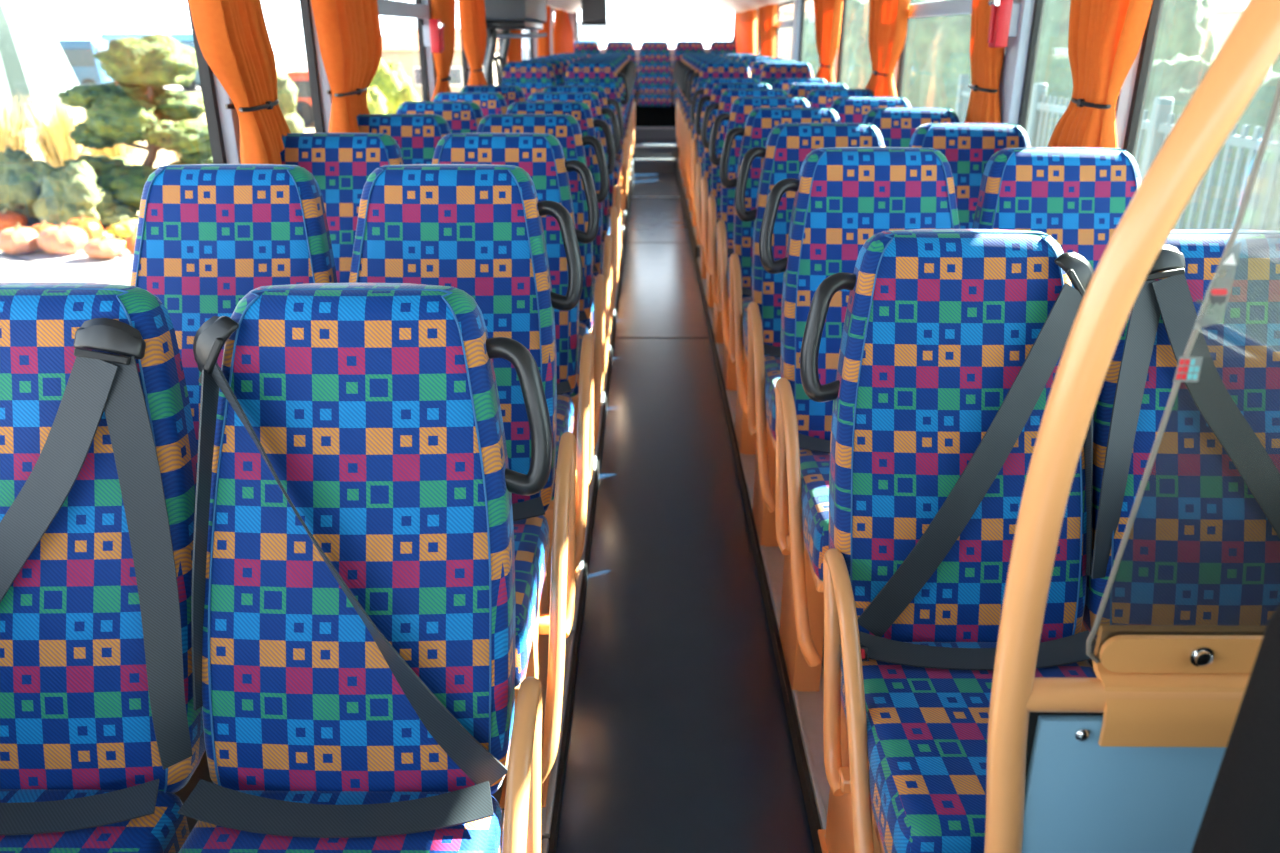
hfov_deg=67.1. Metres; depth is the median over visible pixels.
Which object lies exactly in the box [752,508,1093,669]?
floor
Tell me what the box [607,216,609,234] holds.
cushion
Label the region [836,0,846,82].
window
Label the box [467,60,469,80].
trim
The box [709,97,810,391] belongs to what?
passenger seat
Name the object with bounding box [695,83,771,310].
passenger seat
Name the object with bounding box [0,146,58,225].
juniper
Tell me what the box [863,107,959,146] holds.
passenger seat
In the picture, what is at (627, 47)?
passenger seat
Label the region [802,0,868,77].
conifer
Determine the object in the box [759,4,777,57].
curtain
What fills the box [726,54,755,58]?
passenger seat
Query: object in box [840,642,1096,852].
cushion
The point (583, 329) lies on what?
cushion
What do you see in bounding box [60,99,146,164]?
ornamental grass
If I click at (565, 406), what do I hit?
cushion
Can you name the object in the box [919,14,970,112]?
conifer
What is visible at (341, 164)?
passenger seat
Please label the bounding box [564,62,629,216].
passenger seat
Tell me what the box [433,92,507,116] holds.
passenger seat
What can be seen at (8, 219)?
pumpkin
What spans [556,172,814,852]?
floor
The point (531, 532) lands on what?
cushion
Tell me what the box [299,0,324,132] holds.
window
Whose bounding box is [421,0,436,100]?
trim
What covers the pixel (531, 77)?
passenger seat
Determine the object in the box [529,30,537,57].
trim
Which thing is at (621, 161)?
cushion
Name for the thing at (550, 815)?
platform
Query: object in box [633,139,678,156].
step
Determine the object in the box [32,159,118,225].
juniper
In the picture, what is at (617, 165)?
cushion
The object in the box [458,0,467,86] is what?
window
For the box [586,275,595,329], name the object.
cushion
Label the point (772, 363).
cushion
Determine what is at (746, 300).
cushion
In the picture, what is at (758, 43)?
window
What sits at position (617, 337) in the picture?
trim
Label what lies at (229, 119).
trim
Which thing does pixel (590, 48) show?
passenger seat
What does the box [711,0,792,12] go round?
ceiling
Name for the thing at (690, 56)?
passenger seat
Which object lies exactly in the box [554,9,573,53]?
curtain
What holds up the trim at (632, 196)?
on the floor at (680, 741)
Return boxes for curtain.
[189,0,290,164]
[311,0,381,132]
[431,0,455,100]
[459,0,486,85]
[507,30,521,61]
[538,5,550,56]
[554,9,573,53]
[735,9,756,54]
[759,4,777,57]
[813,0,842,82]
[865,0,909,96]
[965,0,1004,122]
[1048,0,1152,147]
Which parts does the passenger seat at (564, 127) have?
backrest, seat frame, seat leg, grab handle, armrest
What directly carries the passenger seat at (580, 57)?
on the floor
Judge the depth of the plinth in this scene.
12.39 m
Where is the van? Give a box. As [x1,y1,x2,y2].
[58,40,113,84]
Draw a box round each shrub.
[367,86,386,113]
[369,59,420,113]
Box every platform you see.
[541,272,620,852]
[696,257,829,852]
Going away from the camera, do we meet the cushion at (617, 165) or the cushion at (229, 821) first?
the cushion at (229, 821)
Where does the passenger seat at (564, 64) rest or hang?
on the floor
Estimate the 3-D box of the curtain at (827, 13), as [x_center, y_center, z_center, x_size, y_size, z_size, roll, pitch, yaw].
[1.227,-2.518,6.404,0.117,0.686,0.854,0,22,0]
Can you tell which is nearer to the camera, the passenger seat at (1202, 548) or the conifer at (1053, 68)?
the passenger seat at (1202, 548)
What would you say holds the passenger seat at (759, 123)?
on the floor at (1090, 661)
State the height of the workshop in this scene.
3.300 m
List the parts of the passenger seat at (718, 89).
grab handle, armrest, seat leg, backrest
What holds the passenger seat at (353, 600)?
on the floor at (202, 771)
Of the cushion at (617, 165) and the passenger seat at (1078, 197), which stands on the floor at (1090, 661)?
the passenger seat at (1078, 197)
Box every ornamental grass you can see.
[0,88,40,154]
[20,94,94,166]
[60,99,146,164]
[168,113,205,161]
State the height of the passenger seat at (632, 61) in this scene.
1.216 m
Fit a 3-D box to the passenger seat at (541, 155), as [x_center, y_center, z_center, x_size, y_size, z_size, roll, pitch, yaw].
[-0.356,-0.103,2.523,0.486,1.216,0.755,0,22,0]
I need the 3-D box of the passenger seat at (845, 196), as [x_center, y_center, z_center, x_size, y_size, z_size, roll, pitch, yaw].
[0.523,0.034,2.182,0.486,1.216,0.755,0,22,0]
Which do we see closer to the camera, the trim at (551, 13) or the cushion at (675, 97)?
the trim at (551, 13)
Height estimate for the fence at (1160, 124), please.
2.000 m
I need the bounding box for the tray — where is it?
[486,20,542,29]
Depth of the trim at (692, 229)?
8.07 m
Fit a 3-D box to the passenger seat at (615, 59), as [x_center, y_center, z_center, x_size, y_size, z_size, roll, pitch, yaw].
[-0.305,-2.386,7.975,0.486,1.216,0.755,0,22,0]
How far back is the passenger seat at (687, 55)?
10.01 m
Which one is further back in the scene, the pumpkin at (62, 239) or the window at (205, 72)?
the pumpkin at (62, 239)
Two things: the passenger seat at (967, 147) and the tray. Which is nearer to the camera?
the passenger seat at (967, 147)
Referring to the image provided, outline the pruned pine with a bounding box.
[57,33,212,210]
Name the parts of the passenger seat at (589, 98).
backrest, grab handle, armrest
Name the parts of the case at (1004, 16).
hammer handle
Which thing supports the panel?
on the trim at (624, 219)
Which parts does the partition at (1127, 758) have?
panel, rail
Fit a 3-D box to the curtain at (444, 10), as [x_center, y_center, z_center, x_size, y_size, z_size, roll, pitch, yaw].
[-0.989,-1.885,4.833,0.067,0.686,0.784,0,22,1]
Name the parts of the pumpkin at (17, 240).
stem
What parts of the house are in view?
pane, pane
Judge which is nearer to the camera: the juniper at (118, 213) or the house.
the juniper at (118, 213)
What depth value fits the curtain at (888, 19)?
4.66 m
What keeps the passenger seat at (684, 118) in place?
on the floor at (699, 247)
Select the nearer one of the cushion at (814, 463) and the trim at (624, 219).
the cushion at (814, 463)
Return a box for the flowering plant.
[106,218,137,239]
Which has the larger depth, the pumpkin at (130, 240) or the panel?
the pumpkin at (130, 240)
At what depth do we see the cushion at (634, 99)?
12.12 m
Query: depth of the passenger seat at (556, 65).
7.41 m
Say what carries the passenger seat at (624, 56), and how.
on the floor
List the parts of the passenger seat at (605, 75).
backrest, seat leg, grab handle, armrest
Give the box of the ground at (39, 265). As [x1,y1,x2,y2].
[0,54,307,285]
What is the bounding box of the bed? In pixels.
[0,90,314,251]
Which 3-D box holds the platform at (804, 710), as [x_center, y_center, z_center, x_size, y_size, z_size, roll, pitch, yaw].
[0.406,0.352,3.049,0.098,0.069,8.100,0,22,0]
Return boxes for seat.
[0,282,204,852]
[130,164,336,448]
[178,283,552,852]
[280,133,403,282]
[349,164,582,807]
[356,114,450,164]
[396,101,483,132]
[432,133,598,613]
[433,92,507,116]
[460,85,524,106]
[476,114,608,487]
[501,62,555,100]
[506,101,615,371]
[522,60,563,84]
[527,92,619,319]
[529,58,567,81]
[538,56,573,64]
[543,85,623,281]
[547,55,578,61]
[553,54,582,59]
[560,53,586,58]
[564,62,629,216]
[573,41,600,56]
[576,60,631,199]
[582,58,632,205]
[587,56,633,170]
[591,55,634,157]
[596,54,635,150]
[599,53,636,142]
[605,41,636,106]
[638,41,671,106]
[672,41,704,105]
[673,53,709,169]
[674,54,713,177]
[676,55,717,187]
[678,56,724,199]
[680,58,730,212]
[683,60,737,226]
[686,62,750,245]
[690,78,758,278]
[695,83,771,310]
[701,89,788,343]
[709,41,736,55]
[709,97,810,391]
[719,107,840,457]
[722,53,749,57]
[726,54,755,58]
[731,55,762,60]
[735,123,884,553]
[738,56,772,61]
[745,58,782,71]
[751,60,794,82]
[759,147,959,699]
[760,62,812,88]
[773,78,826,92]
[787,83,847,98]
[800,229,1096,852]
[806,89,873,107]
[831,97,910,122]
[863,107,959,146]
[909,123,1030,228]
[972,147,1140,631]
[1082,229,1279,639]
[1191,604,1279,852]
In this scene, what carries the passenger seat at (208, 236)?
on the floor at (202, 771)
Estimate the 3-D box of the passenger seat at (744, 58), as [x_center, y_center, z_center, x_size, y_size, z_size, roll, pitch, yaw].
[1.049,-2.654,8.641,0.430,1.216,0.755,0,22,0]
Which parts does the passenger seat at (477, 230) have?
backrest, seat leg, seat frame, armrest, grab handle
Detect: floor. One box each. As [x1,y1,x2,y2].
[175,632,570,839]
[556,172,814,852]
[698,246,700,257]
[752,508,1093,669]
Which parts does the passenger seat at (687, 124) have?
grab handle, armrest, seat leg, backrest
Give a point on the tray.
(490, 24)
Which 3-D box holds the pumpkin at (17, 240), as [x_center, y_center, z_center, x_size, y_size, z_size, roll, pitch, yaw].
[-7.382,-2.236,11.468,0.488,0.349,0.472,0,22,0]
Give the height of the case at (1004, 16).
0.170 m
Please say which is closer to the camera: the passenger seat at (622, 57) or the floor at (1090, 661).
the floor at (1090, 661)
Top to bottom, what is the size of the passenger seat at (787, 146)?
1.216 m
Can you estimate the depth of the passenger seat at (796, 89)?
5.48 m
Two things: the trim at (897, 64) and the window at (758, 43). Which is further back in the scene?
the window at (758, 43)
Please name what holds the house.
on the bed
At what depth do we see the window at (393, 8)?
4.51 m
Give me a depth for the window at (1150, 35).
2.48 m
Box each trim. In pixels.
[213,73,240,163]
[310,0,331,132]
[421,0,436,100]
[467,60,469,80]
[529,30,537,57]
[550,8,553,54]
[617,337,707,337]
[619,159,633,277]
[627,242,688,242]
[632,196,679,196]
[676,160,700,265]
[756,9,759,54]
[791,0,801,61]
[833,37,839,81]
[894,59,898,87]
[999,0,1034,123]
[1115,39,1142,148]
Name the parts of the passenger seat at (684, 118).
grab handle, armrest, seat leg, backrest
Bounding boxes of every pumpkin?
[0,208,26,230]
[0,223,39,254]
[30,220,52,249]
[37,222,87,254]
[65,214,102,240]
[83,235,123,258]
[117,237,125,252]
[125,232,135,253]
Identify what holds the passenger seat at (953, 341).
on the floor at (1090, 661)
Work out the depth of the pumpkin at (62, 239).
11.31 m
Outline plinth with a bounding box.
[631,104,675,126]
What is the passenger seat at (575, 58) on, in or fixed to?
on the floor
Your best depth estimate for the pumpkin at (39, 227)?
11.59 m
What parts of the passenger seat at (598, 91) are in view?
backrest, grab handle, armrest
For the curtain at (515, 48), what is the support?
hanging from the ceiling at (571, 6)
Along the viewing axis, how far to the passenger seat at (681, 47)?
12.49 m
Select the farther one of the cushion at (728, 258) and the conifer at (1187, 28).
the conifer at (1187, 28)
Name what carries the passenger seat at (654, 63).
on the step at (640, 132)
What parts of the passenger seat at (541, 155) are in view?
backrest, seat frame, seat leg, grab handle, armrest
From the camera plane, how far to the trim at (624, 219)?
7.63 m
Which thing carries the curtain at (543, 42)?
hanging from the ceiling at (571, 6)
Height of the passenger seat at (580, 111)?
1.216 m
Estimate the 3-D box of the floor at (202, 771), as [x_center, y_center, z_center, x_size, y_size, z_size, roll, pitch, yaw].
[-0.626,0.458,2.885,0.911,0.095,7.700,0,22,0]
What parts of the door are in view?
handrail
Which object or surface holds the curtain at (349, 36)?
hanging from the ceiling at (571, 6)
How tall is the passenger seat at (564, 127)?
1.216 m
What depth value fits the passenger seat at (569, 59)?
8.67 m
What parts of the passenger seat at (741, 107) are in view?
grab handle, armrest, seat leg, backrest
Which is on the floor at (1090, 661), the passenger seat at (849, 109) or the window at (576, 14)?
the passenger seat at (849, 109)
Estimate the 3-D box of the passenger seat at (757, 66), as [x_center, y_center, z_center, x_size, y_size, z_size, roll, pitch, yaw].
[1.036,-2.131,7.342,0.430,1.216,0.755,0,22,0]
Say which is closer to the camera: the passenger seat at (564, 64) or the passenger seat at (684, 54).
the passenger seat at (564, 64)
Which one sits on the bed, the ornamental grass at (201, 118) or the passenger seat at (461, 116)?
the ornamental grass at (201, 118)
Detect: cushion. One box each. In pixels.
[0,789,189,852]
[178,790,502,852]
[513,515,549,686]
[551,393,573,500]
[569,322,588,396]
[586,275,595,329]
[598,242,603,274]
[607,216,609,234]
[614,161,619,185]
[619,153,622,170]
[631,95,636,106]
[638,94,671,106]
[673,95,677,105]
[727,257,729,297]
[742,296,751,355]
[764,355,780,440]
[799,448,829,580]
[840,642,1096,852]
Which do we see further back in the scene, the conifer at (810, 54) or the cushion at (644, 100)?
the conifer at (810, 54)
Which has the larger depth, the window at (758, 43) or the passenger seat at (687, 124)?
the window at (758, 43)
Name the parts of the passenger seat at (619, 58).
backrest, grab handle, armrest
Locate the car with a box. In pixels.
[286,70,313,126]
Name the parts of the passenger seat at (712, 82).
grab handle, armrest, seat leg, backrest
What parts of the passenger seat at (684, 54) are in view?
grab handle, armrest, seat leg, backrest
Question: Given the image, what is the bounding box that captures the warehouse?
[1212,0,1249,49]
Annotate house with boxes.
[381,29,498,100]
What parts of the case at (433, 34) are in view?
hammer handle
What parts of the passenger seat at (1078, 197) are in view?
backrest, seat leg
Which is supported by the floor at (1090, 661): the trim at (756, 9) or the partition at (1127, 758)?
the partition at (1127, 758)
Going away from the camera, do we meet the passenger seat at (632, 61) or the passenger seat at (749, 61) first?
the passenger seat at (749, 61)
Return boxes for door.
[483,29,506,84]
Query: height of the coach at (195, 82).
2.100 m
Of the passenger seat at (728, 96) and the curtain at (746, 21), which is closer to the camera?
the passenger seat at (728, 96)
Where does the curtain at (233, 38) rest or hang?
hanging from the ceiling at (571, 6)
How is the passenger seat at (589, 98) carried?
on the floor at (202, 771)
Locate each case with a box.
[423,19,444,52]
[987,0,1020,46]
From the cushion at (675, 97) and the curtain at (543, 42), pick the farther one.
the cushion at (675, 97)
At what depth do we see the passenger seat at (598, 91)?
5.18 m
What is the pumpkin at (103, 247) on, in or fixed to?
on the ground at (39, 265)
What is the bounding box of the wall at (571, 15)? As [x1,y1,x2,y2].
[568,12,735,41]
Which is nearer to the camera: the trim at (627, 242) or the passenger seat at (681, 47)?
the trim at (627, 242)
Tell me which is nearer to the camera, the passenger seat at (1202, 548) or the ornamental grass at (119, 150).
the passenger seat at (1202, 548)
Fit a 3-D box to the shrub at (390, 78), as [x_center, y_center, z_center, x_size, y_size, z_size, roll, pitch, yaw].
[-4.631,-5.801,18.130,1.175,2.224,1.388,-16,27,-34]
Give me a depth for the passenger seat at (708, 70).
6.75 m
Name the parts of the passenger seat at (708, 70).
grab handle, armrest, seat leg, backrest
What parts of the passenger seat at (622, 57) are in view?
backrest, grab handle, armrest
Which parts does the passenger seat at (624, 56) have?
backrest, grab handle, armrest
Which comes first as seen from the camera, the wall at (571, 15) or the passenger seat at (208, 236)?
the passenger seat at (208, 236)
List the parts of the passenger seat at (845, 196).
grab handle, armrest, seat leg, seat frame, backrest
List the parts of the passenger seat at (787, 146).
grab handle, armrest, seat leg, seat frame, backrest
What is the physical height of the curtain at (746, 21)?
0.506 m
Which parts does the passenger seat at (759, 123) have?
grab handle, armrest, seat leg, backrest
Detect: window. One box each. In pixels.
[187,0,226,163]
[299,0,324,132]
[377,0,429,100]
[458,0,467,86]
[529,30,533,57]
[575,11,735,48]
[757,19,759,54]
[776,0,793,57]
[799,0,807,61]
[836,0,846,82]
[896,0,971,96]
[1018,0,1045,132]
[1123,0,1163,158]
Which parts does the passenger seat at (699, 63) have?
grab handle, armrest, seat leg, backrest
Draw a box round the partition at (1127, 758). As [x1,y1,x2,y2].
[984,0,1279,852]
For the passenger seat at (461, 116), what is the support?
on the floor at (202, 771)
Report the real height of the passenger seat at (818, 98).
1.216 m
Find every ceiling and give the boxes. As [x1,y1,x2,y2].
[546,0,580,12]
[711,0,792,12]
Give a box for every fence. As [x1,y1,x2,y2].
[955,74,1279,230]
[1138,53,1279,230]
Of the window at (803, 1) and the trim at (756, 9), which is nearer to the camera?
the window at (803, 1)
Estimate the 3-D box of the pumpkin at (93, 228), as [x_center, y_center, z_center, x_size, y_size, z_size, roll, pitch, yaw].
[-6.938,-2.465,12.025,0.439,0.355,0.425,0,22,0]
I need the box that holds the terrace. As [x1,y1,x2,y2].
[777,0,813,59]
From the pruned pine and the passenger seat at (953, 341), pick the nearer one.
the passenger seat at (953, 341)
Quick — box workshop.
[522,22,609,59]
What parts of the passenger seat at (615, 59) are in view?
backrest, seat leg, grab handle, armrest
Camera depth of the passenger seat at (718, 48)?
12.48 m
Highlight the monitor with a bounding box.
[581,0,606,24]
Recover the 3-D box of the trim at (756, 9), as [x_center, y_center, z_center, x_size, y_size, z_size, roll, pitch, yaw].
[1.365,-4.406,11.366,0.064,0.920,0.200,0,22,0]
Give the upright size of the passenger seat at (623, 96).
1.216 m
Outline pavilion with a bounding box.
[0,0,85,128]
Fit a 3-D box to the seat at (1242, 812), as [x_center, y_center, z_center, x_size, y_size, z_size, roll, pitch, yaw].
[0.650,0.686,0.612,0.515,1.050,0.554,0,22,0]
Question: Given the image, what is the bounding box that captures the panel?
[626,184,628,208]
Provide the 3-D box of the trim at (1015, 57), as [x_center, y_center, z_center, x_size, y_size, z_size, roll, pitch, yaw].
[1.291,-1.204,3.417,0.064,0.920,0.340,0,22,0]
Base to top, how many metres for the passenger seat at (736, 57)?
1.216 m
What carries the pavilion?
on the bed
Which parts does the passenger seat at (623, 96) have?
backrest, armrest, grab handle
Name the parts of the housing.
arm, arm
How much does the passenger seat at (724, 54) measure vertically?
1.216 m
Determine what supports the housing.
attached to the ceiling at (571, 6)
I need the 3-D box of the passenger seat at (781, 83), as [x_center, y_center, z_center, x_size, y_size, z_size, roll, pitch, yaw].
[1.024,-1.534,6.074,0.430,1.216,0.755,0,22,0]
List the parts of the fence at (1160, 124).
post, post, rail, post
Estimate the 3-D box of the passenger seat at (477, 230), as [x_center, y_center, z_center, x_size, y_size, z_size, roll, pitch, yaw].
[-0.362,0.158,1.873,0.486,1.216,0.755,0,22,0]
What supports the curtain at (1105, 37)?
hanging from the ceiling at (738, 6)
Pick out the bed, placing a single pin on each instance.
(163, 157)
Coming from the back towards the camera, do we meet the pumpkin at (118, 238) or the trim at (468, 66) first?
the pumpkin at (118, 238)
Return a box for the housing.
[485,0,546,84]
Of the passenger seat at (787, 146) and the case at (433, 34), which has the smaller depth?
the passenger seat at (787, 146)
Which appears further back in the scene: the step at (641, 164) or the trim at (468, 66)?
the step at (641, 164)
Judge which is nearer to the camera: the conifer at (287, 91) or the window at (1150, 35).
the window at (1150, 35)
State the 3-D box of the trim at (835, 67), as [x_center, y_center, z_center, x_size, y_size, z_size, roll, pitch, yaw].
[1.320,-2.472,6.566,0.064,0.920,0.250,0,22,0]
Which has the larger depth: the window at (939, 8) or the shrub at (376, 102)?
the shrub at (376, 102)
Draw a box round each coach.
[181,44,200,90]
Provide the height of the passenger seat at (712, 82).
1.216 m
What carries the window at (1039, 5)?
in the wall
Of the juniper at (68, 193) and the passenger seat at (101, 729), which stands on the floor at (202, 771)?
the passenger seat at (101, 729)
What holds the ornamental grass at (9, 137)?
on the bed
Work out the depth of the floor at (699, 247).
6.78 m
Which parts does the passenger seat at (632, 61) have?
backrest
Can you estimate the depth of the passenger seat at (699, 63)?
7.41 m
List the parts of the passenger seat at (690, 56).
grab handle, armrest, seat leg, backrest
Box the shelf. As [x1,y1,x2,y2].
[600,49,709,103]
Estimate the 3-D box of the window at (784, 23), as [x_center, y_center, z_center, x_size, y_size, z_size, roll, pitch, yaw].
[1.339,-3.462,9.024,0.065,0.920,1.450,0,22,0]
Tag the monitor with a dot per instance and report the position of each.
(593, 12)
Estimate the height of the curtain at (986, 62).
0.685 m
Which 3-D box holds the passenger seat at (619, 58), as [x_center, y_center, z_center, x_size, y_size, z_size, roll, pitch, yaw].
[-0.299,-2.640,8.605,0.486,1.216,0.755,0,22,0]
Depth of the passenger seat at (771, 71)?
6.74 m
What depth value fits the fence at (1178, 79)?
7.31 m
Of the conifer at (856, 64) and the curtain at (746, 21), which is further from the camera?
the conifer at (856, 64)
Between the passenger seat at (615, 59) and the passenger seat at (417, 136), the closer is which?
the passenger seat at (417, 136)
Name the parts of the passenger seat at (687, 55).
grab handle, armrest, seat leg, backrest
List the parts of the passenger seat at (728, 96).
grab handle, armrest, seat leg, backrest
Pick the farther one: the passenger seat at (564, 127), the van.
the van
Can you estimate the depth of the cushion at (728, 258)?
3.99 m
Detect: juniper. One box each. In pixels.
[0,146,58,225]
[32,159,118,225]
[99,204,137,226]
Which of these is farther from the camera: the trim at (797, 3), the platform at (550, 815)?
the trim at (797, 3)
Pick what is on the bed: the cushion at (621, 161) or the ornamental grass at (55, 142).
the ornamental grass at (55, 142)
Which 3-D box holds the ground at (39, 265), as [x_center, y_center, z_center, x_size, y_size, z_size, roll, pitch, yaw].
[0.513,-16.455,47.273,240.000,0.001,220.000,0,22,0]
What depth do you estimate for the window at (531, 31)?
9.20 m
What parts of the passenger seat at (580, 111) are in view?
backrest, grab handle, armrest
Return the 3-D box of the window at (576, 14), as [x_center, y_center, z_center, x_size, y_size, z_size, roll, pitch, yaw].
[0.207,-5.329,12.740,2.140,0.715,0.040,0,22,0]
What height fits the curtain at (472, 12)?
0.686 m
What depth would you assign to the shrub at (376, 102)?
16.97 m
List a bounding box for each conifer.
[277,70,303,132]
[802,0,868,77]
[841,0,945,106]
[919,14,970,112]
[1034,0,1072,146]
[1153,0,1218,64]
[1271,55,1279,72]
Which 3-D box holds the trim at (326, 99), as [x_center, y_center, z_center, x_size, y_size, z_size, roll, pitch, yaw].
[-1.074,-1.176,3.348,0.064,0.920,0.210,0,22,0]
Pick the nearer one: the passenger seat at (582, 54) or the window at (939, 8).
the window at (939, 8)
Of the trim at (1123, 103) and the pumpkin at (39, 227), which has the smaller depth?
the trim at (1123, 103)
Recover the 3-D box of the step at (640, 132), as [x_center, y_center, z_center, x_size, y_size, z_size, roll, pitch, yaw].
[0.194,-3.773,12.865,2.360,0.486,0.912,0,22,0]
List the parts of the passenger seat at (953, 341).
grab handle, armrest, seat leg, seat frame, backrest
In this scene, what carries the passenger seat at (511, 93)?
on the floor at (202, 771)
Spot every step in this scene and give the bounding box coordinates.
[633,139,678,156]
[633,157,677,171]
[635,127,676,138]

